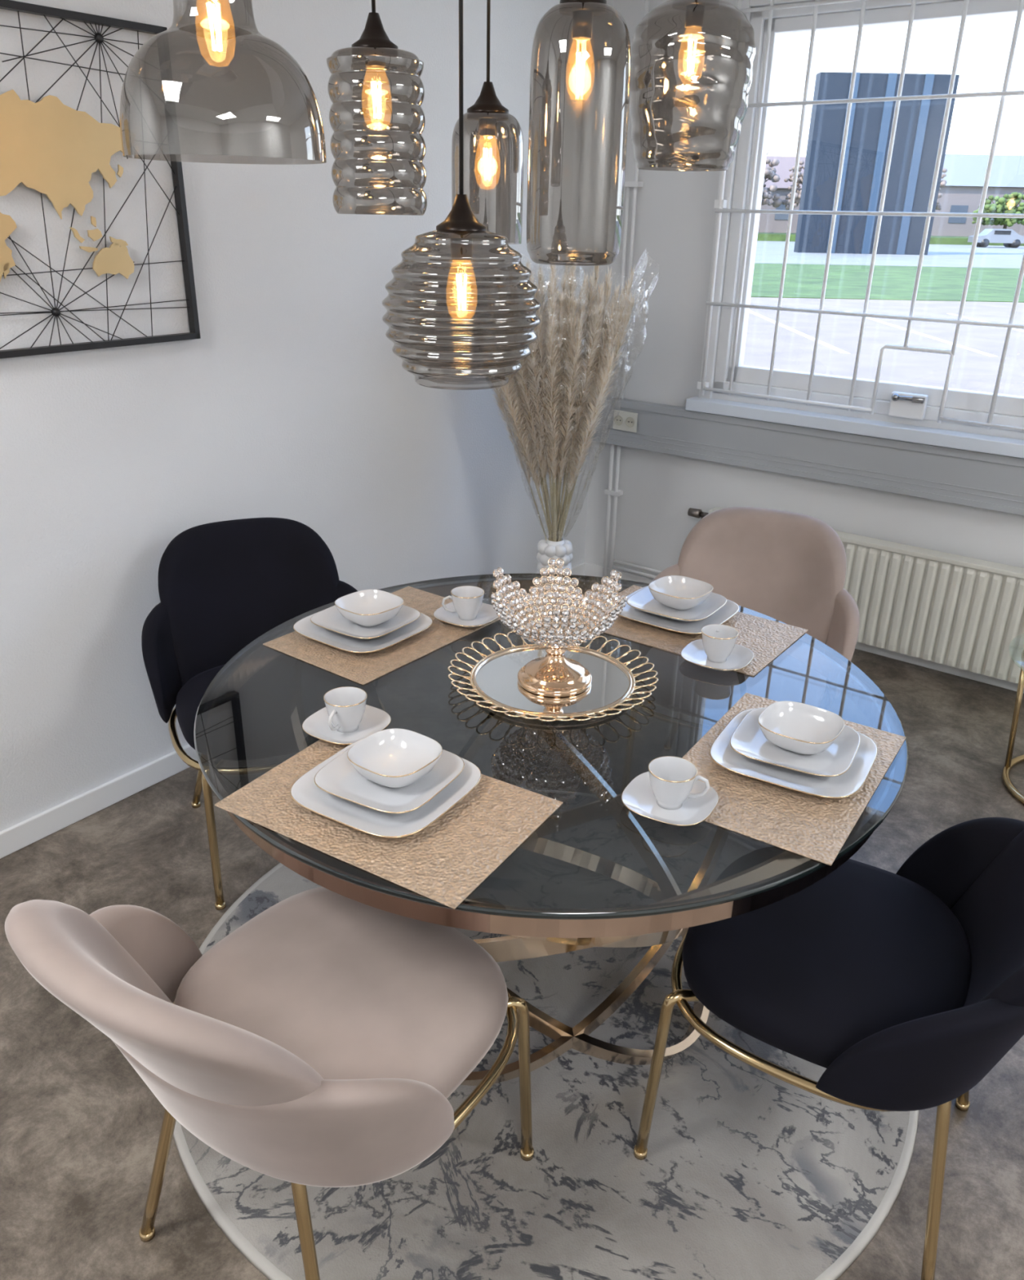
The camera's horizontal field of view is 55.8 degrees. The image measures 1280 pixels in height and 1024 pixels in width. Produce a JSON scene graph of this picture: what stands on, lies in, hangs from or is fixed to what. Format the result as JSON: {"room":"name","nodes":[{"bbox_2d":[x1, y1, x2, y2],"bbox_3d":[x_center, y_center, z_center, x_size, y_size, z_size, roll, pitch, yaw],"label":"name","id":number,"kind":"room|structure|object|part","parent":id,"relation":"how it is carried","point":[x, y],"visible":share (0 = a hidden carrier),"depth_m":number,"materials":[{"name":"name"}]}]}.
{"room":"dining room","nodes":[
{"label":"dining room","id":0,"kind":"room"},
{"bbox_2d":[0,0,613,831],"bbox_3d":[-1.490,-0.613,2.140,0.150,2.650,6.400,18,29,33],"label":"wall","id":1,"kind":"structure","parent":0,"point":[293,399],"depth_m":2.82,"materials":[{"name":"white paint"}]},
{"bbox_2d":[0,0,199,358],"bbox_3d":[-1.252,-1.005,2.134,0.028,0.752,1.227,18,29,33],"label":"wall art","id":2,"kind":"object","parent":1,"relation":"attached to","point":[54,148],"visible":0.94,"depth_m":2.33,"materials":[{"name":"black metal"}]},
{"bbox_2d":[0,561,586,858],"bbox_3d":[-1.509,0.617,2.544,0.014,0.075,6.200,18,29,33],"label":"baseboard","id":3,"kind":"structure","parent":1,"relation":"attached to","point":[13,838],"depth_m":2.86,"materials":[{"name":"white paint"}]},
{"bbox_2d":[0,579,1023,1279],"bbox_3d":[0.426,1.299,1.308,5.000,0.100,6.500,18,29,33],"label":"floor","id":4,"kind":"structure","parent":0,"point":[80,1128],"depth_m":2.20,"materials":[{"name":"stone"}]},
{"bbox_2d":[141,517,386,910],"bbox_3d":[-0.665,0.158,2.680,0.634,0.832,0.703,-9,26,-22],"label":"dining chair","id":5,"kind":"object","parent":4,"relation":"on","point":[223,585],"visible":0.66,"depth_m":2.67,"materials":[{"name":"black fabric"}]},
{"bbox_3d":[-0.745,-0.122,2.767,0.496,0.395,0.278,-9,26,-22],"label":"backrest","id":6,"kind":"part","parent":5,"relation":"part of","materials":[{"name":"black fabric"}]},
{"bbox_3d":[-0.625,0.160,2.583,0.516,0.094,0.476,-9,26,-22],"label":"seat","id":7,"kind":"part","parent":5,"relation":"part of","materials":[{"name":"black fabric"}]},
{"bbox_3d":[-0.638,0.377,2.701,0.563,0.416,0.548,-9,26,-22],"label":"metal frame","id":8,"kind":"part","parent":5,"relation":"part of","materials":[{"name":"gold metal"}]},
{"bbox_2d":[173,789,919,1279],"bbox_3d":[0.064,0.807,2.261,1.666,0.011,1.666,1,24,0],"label":"round rug","id":9,"kind":"object","parent":4,"relation":"on","point":[746,1172],"visible":0.48,"depth_m":1.83,"materials":[{"name":"grey carpet"}]},
{"bbox_2d":[4,886,533,1279],"bbox_3d":[-0.342,0.662,1.552,0.634,0.836,0.703,17,28,32],"label":"dining chair","id":10,"kind":"object","parent":9,"relation":"on","point":[326,1040],"visible":0.99,"depth_m":1.45,"materials":[{"name":"fabric"}]},
{"bbox_3d":[-0.461,0.529,1.304,0.496,0.395,0.278,17,28,32],"label":"backrest","id":11,"kind":"part","parent":10,"relation":"part of","materials":[{"name":"fabric"}]},
{"bbox_3d":[-0.302,0.828,1.693,0.563,0.420,0.548,17,28,32],"label":"metal frame","id":12,"kind":"part","parent":10,"relation":"part of","materials":[{"name":"gold metal"}]},
{"bbox_3d":[-0.285,0.595,1.608,0.516,0.094,0.476,17,28,32],"label":"seat","id":13,"kind":"part","parent":10,"relation":"part of","materials":[{"name":"fabric"}]},
{"bbox_2d":[193,573,908,1085],"bbox_3d":[0.068,0.439,2.155,1.405,0.737,1.405,1,24,0],"label":"dining table","id":14,"kind":"object","parent":9,"relation":"on","point":[532,932],"visible":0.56,"depth_m":1.92,"materials":[{"name":"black glass"}]},
{"bbox_2d":[302,704,391,744],"bbox_3d":[-0.311,0.162,1.825,0.150,0.016,0.150,14,27,27],"label":"saucer","id":15,"kind":"object","parent":14,"relation":"on","point":[374,720],"visible":0.66,"depth_m":1.82,"materials":[{"name":"grey ceramic"}]},
{"bbox_2d":[323,686,367,733],"bbox_3d":[-0.309,0.137,1.808,0.080,0.066,0.091,-6,25,-16],"label":"coffee cup","id":16,"kind":"object","parent":15,"relation":"on","point":[345,706],"visible":1,"depth_m":1.80,"materials":[{"name":"grey ceramic"}]},
{"bbox_2d":[262,586,499,684],"bbox_3d":[-0.290,-0.024,2.268,0.320,0.002,0.480,18,29,33],"label":"placemat","id":17,"kind":"object","parent":14,"relation":"on","point":[362,668],"visible":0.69,"depth_m":2.16,"materials":[{"name":"beige fabric"}]},
{"bbox_2d":[293,609,432,653],"bbox_3d":[-0.344,-0.029,2.249,0.268,0.020,0.268,18,29,33],"label":"dinner plate","id":18,"kind":"object","parent":17,"relation":"on","point":[304,627],"visible":0.47,"depth_m":2.21,"materials":[{"name":"grey ceramic"}]},
{"bbox_2d":[310,604,420,639],"bbox_3d":[-0.340,-0.046,2.255,0.212,0.020,0.212,16,28,31],"label":"dinner plate","id":19,"kind":"object","parent":18,"relation":"on","point":[331,619],"visible":0.65,"depth_m":2.24,"materials":[{"name":"grey ceramic"}]},
{"bbox_2d":[334,589,403,626],"bbox_3d":[-0.332,-0.067,2.254,0.142,0.048,0.142,20,30,36],"label":"bowl","id":20,"kind":"object","parent":19,"relation":"on","point":[367,607],"visible":1,"depth_m":2.28,"materials":[{"name":"grey ceramic"}]},
{"bbox_2d":[433,601,498,627],"bbox_3d":[-0.107,-0.058,2.329,0.150,0.016,0.150,14,27,27],"label":"saucer","id":21,"kind":"object","parent":17,"relation":"on","point":[486,614],"visible":0.62,"depth_m":2.33,"materials":[{"name":"grey ceramic"}]},
{"bbox_2d":[441,585,484,620],"bbox_3d":[-0.110,-0.084,2.314,0.080,0.066,0.091,21,31,38],"label":"coffee cup","id":22,"kind":"object","parent":21,"relation":"on","point":[467,601],"visible":1,"depth_m":2.30,"materials":[{"name":"grey ceramic"}]},
{"bbox_2d":[214,739,563,909],"bbox_3d":[-0.202,0.272,1.605,0.480,0.002,0.320,15,27,28],"label":"placemat","id":23,"kind":"object","parent":14,"relation":"on","point":[443,862],"visible":0.74,"depth_m":1.53,"materials":[{"name":"beige fabric"}]},
{"bbox_2d":[289,737,481,838],"bbox_3d":[-0.210,0.247,1.632,0.268,0.020,0.268,15,27,28],"label":"dinner plate","id":24,"kind":"object","parent":23,"relation":"on","point":[304,792],"visible":0.48,"depth_m":1.58,"materials":[{"name":"grey ceramic"}]},
{"bbox_2d":[314,747,464,813],"bbox_3d":[-0.206,0.230,1.638,0.212,0.020,0.212,14,27,26],"label":"dinner plate","id":25,"kind":"object","parent":24,"relation":"on","point":[339,778],"visible":0.61,"depth_m":1.61,"materials":[{"name":"grey ceramic"}]},
{"bbox_2d":[346,728,442,787],"bbox_3d":[-0.197,0.209,1.637,0.142,0.048,0.142,17,28,32],"label":"bowl","id":26,"kind":"object","parent":25,"relation":"on","point":[393,757],"visible":1,"depth_m":1.66,"materials":[{"name":"grey ceramic"}]},
{"bbox_3d":[0.075,0.107,2.007,1.405,0.012,1.405,1,24,0],"label":"glass","id":27,"kind":"part","parent":14,"relation":"part of","materials":[{"name":"black"}]},
{"bbox_2d":[447,631,658,721],"bbox_3d":[0.085,0.077,2.019,0.438,0.035,0.436,1,24,0],"label":"tray","id":28,"kind":"object","parent":14,"relation":"on","point":[493,679],"visible":0.88,"depth_m":1.99,"materials":[{"name":"gold metal"}]},
{"bbox_3d":[0.084,0.085,2.022,0.336,0.018,0.336,1,24,0],"label":"mirror plate","id":29,"kind":"part","parent":28,"relation":"part of","materials":[{"name":"white metal"}]},
{"bbox_2d":[490,558,627,697],"bbox_3d":[0.090,-0.015,1.967,0.294,0.220,0.264,14,27,27],"label":"pedestal bowl","id":30,"kind":"object","parent":28,"relation":"on","point":[553,674],"visible":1,"depth_m":1.98,"materials":[{"name":"clear glass"}]},
{"bbox_2d":[582,585,808,676],"bbox_3d":[0.421,-0.034,2.322,0.480,0.002,0.320,18,29,32],"label":"placemat","id":31,"kind":"object","parent":14,"relation":"on","point":[766,639],"visible":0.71,"depth_m":2.27,"materials":[{"name":"beige fabric"}]},
{"bbox_2d":[615,586,739,634],"bbox_3d":[0.402,-0.071,2.377,0.268,0.020,0.268,18,29,33],"label":"dinner plate","id":32,"kind":"object","parent":31,"relation":"on","point":[731,608],"visible":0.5,"depth_m":2.33,"materials":[{"name":"grey ceramic"}]},
{"bbox_2d":[626,585,726,621],"bbox_3d":[0.406,-0.089,2.383,0.212,0.020,0.212,16,28,31],"label":"dinner plate","id":33,"kind":"object","parent":32,"relation":"on","point":[643,600],"visible":0.6,"depth_m":2.37,"materials":[{"name":"grey ceramic"}]},
{"bbox_2d":[648,575,713,610],"bbox_3d":[0.414,-0.110,2.382,0.142,0.048,0.142,20,30,36],"label":"bowl","id":34,"kind":"object","parent":33,"relation":"on","point":[679,593],"visible":1,"depth_m":2.41,"materials":[{"name":"grey ceramic"}]},
{"bbox_2d":[680,639,753,671],"bbox_3d":[0.453,0.038,2.138,0.150,0.016,0.150,14,27,27],"label":"saucer","id":35,"kind":"object","parent":31,"relation":"on","point":[740,656],"visible":0.73,"depth_m":2.14,"materials":[{"name":"grey ceramic"}]},
{"bbox_2d":[701,624,738,662],"bbox_3d":[0.458,0.010,2.129,0.080,0.066,0.091,22,31,38],"label":"coffee cup","id":36,"kind":"object","parent":35,"relation":"on","point":[718,641],"visible":1,"depth_m":2.11,"materials":[{"name":"grey ceramic"}]},
{"bbox_2d":[681,693,906,865],"bbox_3d":[0.486,0.227,1.738,0.320,0.002,0.480,16,28,30],"label":"placemat","id":37,"kind":"object","parent":14,"relation":"on","point":[816,828],"visible":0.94,"depth_m":1.62,"materials":[{"name":"beige fabric"}]},
{"bbox_2d":[621,771,718,826],"bbox_3d":[0.263,0.268,1.611,0.150,0.016,0.150,14,27,27],"label":"saucer","id":38,"kind":"object","parent":37,"relation":"on","point":[637,796],"visible":0.7,"depth_m":1.60,"materials":[{"name":"grey ceramic"}]},
{"bbox_2d":[648,755,710,809],"bbox_3d":[0.267,0.243,1.596,0.080,0.066,0.091,-19,31,-38],"label":"coffee cup","id":39,"kind":"object","parent":38,"relation":"on","point":[672,779],"visible":1,"depth_m":1.59,"materials":[{"name":"grey ceramic"}]},
{"bbox_2d":[709,708,877,798],"bbox_3d":[0.511,0.207,1.756,0.268,0.020,0.268,14,27,27],"label":"dinner plate","id":40,"kind":"object","parent":37,"relation":"on","point":[846,784],"visible":0.48,"depth_m":1.70,"materials":[{"name":"white porcelain"},{"name":"gold"}]},
{"bbox_2d":[729,707,860,776],"bbox_3d":[0.515,0.190,1.761,0.212,0.020,0.212,13,27,25],"label":"dinner plate","id":41,"kind":"object","parent":40,"relation":"on","point":[748,740],"visible":0.65,"depth_m":1.74,"materials":[{"name":"white porcelain"},{"name":"gold rim"}]},
{"bbox_2d":[757,701,844,754],"bbox_3d":[0.524,0.169,1.760,0.142,0.048,0.142,16,28,31],"label":"bowl","id":42,"kind":"object","parent":41,"relation":"on","point":[797,727],"visible":1,"depth_m":1.79,"materials":[{"name":"grey ceramic"}]},
{"bbox_2d":[633,817,1023,1279],"bbox_3d":[0.655,0.609,1.716,0.703,0.836,0.634,14,27,27],"label":"dining chair","id":43,"kind":"object","parent":9,"relation":"on","point":[906,985],"visible":0.95,"depth_m":1.62,"materials":[{"name":"black fabric"}]},
{"bbox_3d":[0.585,0.783,1.835,0.548,0.420,0.563,14,27,27],"label":"metal frame","id":44,"kind":"part","parent":43,"relation":"part of","materials":[{"name":"gold metal"}]},
{"bbox_3d":[0.572,0.551,1.744,0.476,0.094,0.516,14,27,27],"label":"seat","id":45,"kind":"part","parent":43,"relation":"part of","materials":[{"name":"black fabric"}]},
{"bbox_3d":[0.841,0.454,1.530,0.278,0.395,0.496,14,27,27],"label":"backrest","id":46,"kind":"part","parent":43,"relation":"part of","materials":[{"name":"black fabric"}]},
{"bbox_2d":[490,251,658,622],"bbox_3d":[0.154,-0.653,3.645,0.663,1.562,0.480,8,25,15],"label":"vase","id":47,"kind":"object","parent":4,"relation":"on","point":[561,388],"visible":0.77,"depth_m":3.45,"materials":[{"name":"white ceramic"}]},
{"bbox_2d":[616,506,859,829],"bbox_3d":[0.668,0.099,2.872,0.633,0.832,0.703,11,26,21],"label":"dining chair","id":48,"kind":"object","parent":4,"relation":"on","point":[787,567],"visible":0.52,"depth_m":2.87,"materials":[{"name":"fabric"}]},
{"bbox_3d":[0.634,0.317,2.893,0.563,0.416,0.548,11,26,21],"label":"metal frame","id":49,"kind":"part","parent":48,"relation":"part of","materials":[{"name":"gold metal"}]},
{"bbox_3d":[0.630,0.099,2.775,0.516,0.094,0.476,11,26,21],"label":"seat","id":50,"kind":"part","parent":48,"relation":"part of","materials":[{"name":"fabric"}]},
{"bbox_3d":[0.756,-0.178,2.961,0.496,0.395,0.278,11,26,21],"label":"backrest","id":51,"kind":"part","parent":48,"relation":"part of","materials":[{"name":"fabric"}]},
{"bbox_2d":[1001,637,1023,804],"bbox_3d":[1.810,0.284,2.977,0.600,0.449,0.600,1,24,0],"label":"glass side table","id":52,"kind":"object","parent":4,"relation":"on","point":[1009,762],"visible":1,"depth_m":3.11,"materials":[{"name":"gold metal"}]},
{"bbox_2d":[584,0,1023,579],"bbox_3d":[2.354,-0.945,3.058,4.800,2.650,0.200,18,29,33],"label":"wall","id":53,"kind":"structure","parent":0,"point":[675,215],"depth_m":4.08,"materials":[{"name":"white paint"}]},
{"bbox_2d":[602,0,661,578],"bbox_3d":[0.655,-1.415,4.091,0.480,2.590,0.044,18,29,33],"label":"pipes","id":54,"kind":"object","parent":53,"relation":"attached to","point":[610,491],"visible":0.69,"depth_m":4.45,"materials":[{"name":"white paint"}]},
{"bbox_2d":[698,0,811,399],"bbox_3d":[1.717,-1.422,3.230,2.260,1.480,0.022,18,29,33],"label":"trim","id":55,"kind":"structure","parent":53,"relation":"attached to","point":[729,178],"depth_m":3.90,"materials":[{"name":"white paint"}]},
{"bbox_2d":[584,562,1023,693],"bbox_3d":[2.272,0.267,3.498,4.786,0.075,0.014,18,29,33],"label":"baseboard","id":56,"kind":"structure","parent":53,"relation":"attached to","point":[591,570],"depth_m":3.95,"materials":[{"name":"white paint"}]},
{"bbox_2d":[591,395,1023,515],"bbox_3d":[2.278,-0.412,3.170,4.770,0.200,0.064,18,29,33],"label":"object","id":57,"kind":"structure","parent":53,"relation":"attached to","point":[987,481],"depth_m":3.84,"materials":[{"name":"grey paint"}]},
{"bbox_2d":[612,409,637,432],"bbox_3d":[0.506,-0.982,4.335,0.120,0.085,0.013,18,29,33],"label":"wall socket","id":58,"kind":"object","parent":57,"relation":"attached to","point":[625,420],"visible":0.98,"depth_m":4.33,"materials":[{"name":"white plastic"}]},
{"bbox_2d":[684,395,1023,458],"bbox_3d":[1.698,-0.719,3.516,2.330,0.048,0.105,18,29,33],"label":"sill","id":59,"kind":"structure","parent":53,"relation":"attached to","point":[1013,447],"depth_m":3.70,"materials":[{"name":"white paint"}]},
{"bbox_2d":[687,506,1023,684],"bbox_3d":[1.656,-0.130,3.765,2.165,0.432,0.117,18,29,33],"label":"radiator","id":60,"kind":"object","parent":53,"relation":"attached to","point":[962,612],"visible":0.5,"depth_m":3.71,"materials":[{"name":"white metal"}]},
{"bbox_2d":[697,0,1023,431],"bbox_3d":[1.694,-1.413,3.209,2.240,1.440,0.042,18,29,33],"label":"window grille","id":61,"kind":"object","parent":53,"relation":"attached to","point":[703,385],"visible":0.92,"depth_m":3.48,"materials":[{"name":"white metal"}]},
{"bbox_2d":[712,0,1023,432],"bbox_3d":[1.750,-1.425,3.276,2.150,1.390,0.090,18,29,33],"label":"frame","id":62,"kind":"object","parent":53,"relation":"attached to","point":[960,404],"visible":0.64,"depth_m":3.68,"materials":[{"name":"white paint"}]},
{"bbox_2d":[888,391,928,419],"bbox_3d":[1.485,-0.880,3.632,0.130,0.090,0.050,18,29,33],"label":"box","id":63,"kind":"object","parent":53,"relation":"attached to","point":[899,408],"depth_m":3.62,"materials":[{"name":"white paint"}]},
{"bbox_3d":[1.480,-0.902,3.613,0.119,0.028,0.030,18,29,33],"label":"handle","id":64,"kind":"part","parent":63,"relation":"part of","materials":[{"name":"silver metal"}]},
{"bbox_3d":[0.476,-1.214,0.193,5.000,0.100,6.500,18,29,33],"label":"ceiling","id":65,"kind":"structure","parent":0,"visible":0},
{"bbox_2d":[119,0,326,164],"bbox_3d":[-0.389,-1.095,1.159,0.272,0.932,0.272,1,24,0],"label":"pendant lamp","id":66,"kind":"object","parent":65,"relation":"hanging from","point":[209,87],"visible":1,"depth_m":1.23,"materials":[{"name":"glass"}]},
{"bbox_2d":[326,0,426,215],"bbox_3d":[-0.221,-1.203,1.492,0.164,1.000,0.164,1,24,0],"label":"pendant lamp","id":67,"kind":"object","parent":65,"relation":"hanging from","point":[375,89],"visible":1,"depth_m":1.58,"materials":[{"name":"glass"}]},
{"bbox_2d":[382,0,540,390],"bbox_3d":[-0.072,-1.003,1.361,0.257,1.253,0.257,-19,31,-38],"label":"pendant lamp","id":68,"kind":"object","parent":65,"relation":"hanging from","point":[460,304],"visible":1,"depth_m":1.48,"materials":[{"name":"glass"}]},
{"bbox_3d":[-0.081,-0.538,1.567,0.258,0.235,0.258,1,24,0],"label":"lamp shade","id":69,"kind":"part","parent":68,"relation":"part of","materials":[{"name":"glass"}]},
{"bbox_2d":[451,0,523,244],"bbox_3d":[-0.041,-1.278,1.731,0.141,1.050,0.141,1,24,0],"label":"pendant lamp","id":70,"kind":"object","parent":65,"relation":"hanging from","point":[493,139],"visible":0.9,"depth_m":1.83,"materials":[{"name":"glass"}]},
{"bbox_3d":[-0.048,-0.904,1.897,0.141,0.232,0.141,1,24,0],"label":"lamp shade","id":71,"kind":"part","parent":70,"relation":"part of","materials":[{"name":"glass"}]},
{"bbox_2d":[526,0,631,265],"bbox_3d":[0.124,-1.201,1.600,0.177,1.079,0.177,1,24,0],"label":"pendant lamp","id":72,"kind":"object","parent":65,"relation":"hanging from","point":[580,68],"visible":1,"depth_m":1.67,"materials":[{"name":"glass"}]},
{"bbox_2d":[629,0,755,171],"bbox_3d":[0.349,-1.356,1.749,0.240,0.908,0.239,1,24,0],"label":"pendant lamp","id":73,"kind":"object","parent":65,"relation":"hanging from","point":[691,73],"visible":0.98,"depth_m":1.79,"materials":[{"name":"glass"}]},
{"label":"outside","id":74,"kind":"structure","parent":0,"visible":0},
{"bbox_2d":[756,232,1023,245],"bbox_3d":[51.096,-55.112,131.008,260.000,0.700,94.990,1,24,0],"label":"lawn","id":75,"kind":"structure","parent":74,"point":[778,237],"depth_m":87.61,"materials":[{"name":"green plant"}]},
{"bbox_2d":[760,144,782,208],"bbox_3d":[21.455,-41.431,88.550,6.772,7.662,5.560,1,24,0],"label":"tree","id":76,"kind":"object","parent":75,"relation":"on","point":[770,174],"visible":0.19,"depth_m":87.69,"materials":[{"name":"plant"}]},
{"bbox_2d":[757,155,805,233],"bbox_3d":[26.898,-45.312,98.364,14.800,7.000,9.800,1,24,0],"label":"house","id":77,"kind":"structure","parent":75,"relation":"on","point":[768,223],"depth_m":95.24,"materials":[{"name":"grey"}]},
{"bbox_2d":[782,160,804,209],"bbox_3d":[27.843,-40.862,88.801,6.019,6.650,4.940,1,24,0],"label":"tree","id":78,"kind":"object","parent":75,"relation":"on","point":[786,202],"visible":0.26,"depth_m":88.14,"materials":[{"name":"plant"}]},
{"bbox_2d":[935,168,946,210],"bbox_3d":[36.822,-40.822,88.781,5.413,6.916,4.643,1,24,0],"label":"tree","id":79,"kind":"object","parent":75,"relation":"on","point":[943,182],"visible":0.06,"depth_m":87.31,"materials":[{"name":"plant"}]},
{"bbox_2d":[930,154,1023,236],"bbox_3d":[47.898,-45.127,98.263,14.800,7.500,9.800,1,24,0],"label":"house","id":80,"kind":"structure","parent":75,"relation":"on","point":[962,193],"depth_m":94.82,"materials":[{"name":"grey"}]},
{"bbox_2d":[971,191,1023,229],"bbox_3d":[45.871,-39.249,89.332,5.913,3.927,4.913,1,24,0],"label":"tree","id":81,"kind":"object","parent":75,"relation":"on","point":[1002,206],"visible":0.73,"depth_m":88.21,"materials":[{"name":"green plant"}]},
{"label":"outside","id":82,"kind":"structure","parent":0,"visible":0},
{"bbox_2d":[751,262,1023,302],"bbox_3d":[25.272,-13.565,36.981,130.000,0.120,20.990,1,24,0],"label":"lawn","id":83,"kind":"structure","parent":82,"point":[801,281],"depth_m":34.24,"materials":[{"name":"green plant"}]},
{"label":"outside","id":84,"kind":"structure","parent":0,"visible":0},
{"bbox_2d":[742,297,1023,395],"bbox_3d":[20.097,-4.709,16.826,120.000,0.100,23.100,1,24,0],"label":"parking lot","id":85,"kind":"structure","parent":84,"point":[972,371],"depth_m":18.00,"materials":[{"name":"grey asphalt"}]},
{"bbox_2d":[748,310,1023,356],"bbox_3d":[9.448,-6.409,20.049,7.640,0.005,8.000,1,24,0],"label":"parking lines","id":86,"kind":"object","parent":85,"relation":"on","point":[807,336],"visible":0.79,"depth_m":19.17,"materials":[{"name":"white paint"}]},
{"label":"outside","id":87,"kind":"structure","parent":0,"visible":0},
{"bbox_2d":[754,240,1023,268],"bbox_3d":[30.535,-26.855,67.142,180.000,0.130,44.990,1,24,0],"label":"road","id":88,"kind":"structure","parent":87,"point":[766,251],"depth_m":56.34,"materials":[{"name":"grey asphalt"}]},
{"bbox_2d":[793,71,959,254],"bbox_3d":[22.279,-29.155,59.569,8.200,9.920,1.100,1,24,0],"label":"office building","id":89,"kind":"structure","parent":88,"relation":"on","point":[919,122],"depth_m":59.05,"materials":[{"name":"blue glass"}]},
{"bbox_2d":[967,228,1023,248],"bbox_3d":[40.696,-33.669,80.982,4.250,1.420,1.700,1,24,0],"label":"parked car","id":90,"kind":"object","parent":88,"relation":"on","point":[1009,237],"visible":0.84,"depth_m":80.28,"materials":[{"name":"silver metal"}]}
]}

